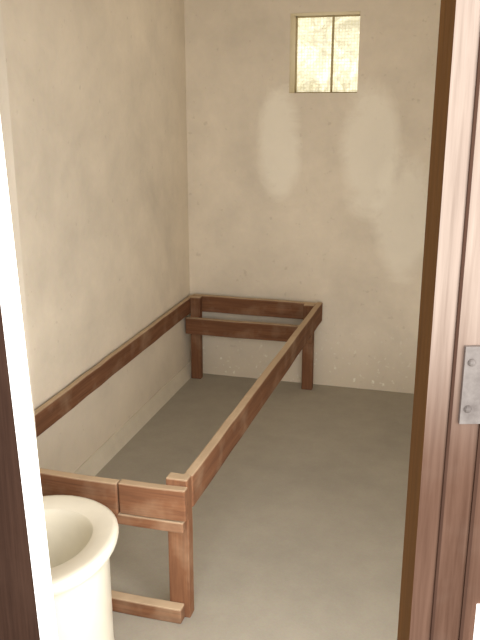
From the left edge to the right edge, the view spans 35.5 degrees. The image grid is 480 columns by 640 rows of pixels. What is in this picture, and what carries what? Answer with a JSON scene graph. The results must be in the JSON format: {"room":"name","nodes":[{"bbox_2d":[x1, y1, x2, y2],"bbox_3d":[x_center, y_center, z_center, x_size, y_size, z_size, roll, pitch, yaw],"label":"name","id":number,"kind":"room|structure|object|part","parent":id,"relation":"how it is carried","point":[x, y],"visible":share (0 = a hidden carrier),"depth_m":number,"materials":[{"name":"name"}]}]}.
{"room":"prison cell","nodes":[
{"label":"prison cell","id":0,"kind":"room"},
{"bbox_2d":[0,0,37,452],"bbox_3d":[-0.083,-0.092,1.137,2.000,2.550,0.130,4,17,15],"label":"wall","id":1,"kind":"structure","parent":0,"point":[4,95],"depth_m":1.24,"materials":[{"name":"paint"}]},
{"bbox_2d":[0,118,57,639],"bbox_3d":[0.126,0.130,1.073,1.532,2.160,0.055,4,17,15],"label":"door frame","id":2,"kind":"structure","parent":1,"relation":"attached to","point":[27,609],"depth_m":1.24,"materials":[{"name":"white paint"}]},
{"bbox_2d":[1,0,190,472],"bbox_3d":[-0.751,-0.572,2.812,0.220,2.550,3.130,4,17,15],"label":"wall","id":3,"kind":"structure","parent":0,"point":[97,88],"depth_m":3.06,"materials":[{"name":"paint"}]},
{"bbox_2d":[74,361,190,475],"bbox_3d":[-0.643,0.639,3.079,0.028,0.075,2.780,4,17,15],"label":"baseboard","id":4,"kind":"structure","parent":3,"relation":"attached to","point":[120,438],"depth_m":3.55,"materials":[{"name":"beige paint"}]},
{"bbox_2d":[95,373,413,639],"bbox_3d":[-0.015,1.114,1.738,2.440,0.100,5.620,4,17,15],"label":"floor","id":5,"kind":"structure","parent":0,"point":[298,534],"depth_m":2.84,"materials":[{"name":"concrete"}]},
{"bbox_2d":[42,495,118,639],"bbox_3d":[-0.515,0.765,2.010,0.390,0.422,0.448,-1,16,-4],"label":"toilet","id":6,"kind":"object","parent":5,"relation":"on","point":[82,533],"visible":0.59,"depth_m":1.95,"materials":[{"name":"beige ceramic"}]},
{"bbox_2d":[34,294,322,623],"bbox_3d":[-0.198,0.385,3.227,0.755,0.483,2.080,4,17,15],"label":"frame","id":7,"kind":"object","parent":5,"relation":"on","point":[168,507],"visible":0.84,"depth_m":2.65,"materials":[{"name":"brown wood"}]},
{"bbox_3d":[-0.596,0.505,2.276,0.494,0.107,0.031,5,17,15],"label":"rail","id":8,"kind":"part","parent":7,"relation":"part of","materials":[{"name":"brown wood"}]},
{"bbox_3d":[-0.544,0.182,3.288,0.027,0.091,2.042,4,17,15],"label":"rail","id":9,"kind":"part","parent":7,"relation":"part of","materials":[{"name":"brown wood"}]},
{"bbox_3d":[-0.253,0.526,2.187,0.208,0.100,0.032,3,16,15],"label":"rail","id":10,"kind":"part","parent":7,"relation":"part of","materials":[{"name":"brown wood"}]},
{"bbox_3d":[-0.178,0.676,2.243,0.068,0.464,0.042,4,17,15],"label":"leg","id":11,"kind":"part","parent":7,"relation":"part of","materials":[{"name":"brown wood"}]},
{"bbox_3d":[-0.244,0.100,4.226,0.059,0.478,0.041,4,17,15],"label":"leg","id":12,"kind":"part","parent":7,"relation":"part of","materials":[{"name":"brown wood"}]},
{"bbox_3d":[0.043,0.056,4.093,0.713,0.095,0.032,4,17,15],"label":"head rail","id":13,"kind":"part","parent":7,"relation":"part of","materials":[{"name":"brown wood"}]},
{"bbox_3d":[0.139,0.229,3.126,0.033,0.108,2.002,5,17,16],"label":"rail","id":14,"kind":"part","parent":7,"relation":"part of","materials":[{"name":"brown wood"}]},
{"bbox_3d":[0.073,-0.072,4.122,0.699,0.096,0.032,4,17,15],"label":"rail","id":15,"kind":"part","parent":7,"relation":"part of","materials":[{"name":"brown wood"}]},
{"bbox_3d":[0.369,0.147,4.062,0.059,0.478,0.041,4,17,15],"label":"leg","id":16,"kind":"part","parent":7,"relation":"part of","materials":[{"name":"brown wood"}]},
{"bbox_2d":[397,0,479,639],"bbox_3d":[0.460,0.289,0.732,0.600,2.000,0.050,0,16,-1],"label":"door frame","id":17,"kind":"structure","parent":5,"relation":"on","point":[440,590],"depth_m":0.64,"materials":[{"name":"wood"}]},
{"bbox_2d":[184,0,440,393],"bbox_3d":[0.708,-0.876,3.874,2.000,2.550,0.220,4,17,15],"label":"wall","id":18,"kind":"structure","parent":0,"point":[303,197],"depth_m":3.91,"materials":[{"name":"paint"}]},
{"bbox_2d":[295,14,359,92],"bbox_3d":[0.456,-1.362,3.854,0.344,0.378,0.034,4,17,15],"label":"window","id":19,"kind":"structure","parent":18,"relation":"in","point":[327,46],"depth_m":3.86,"materials":[{"name":"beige glass"}]}
]}

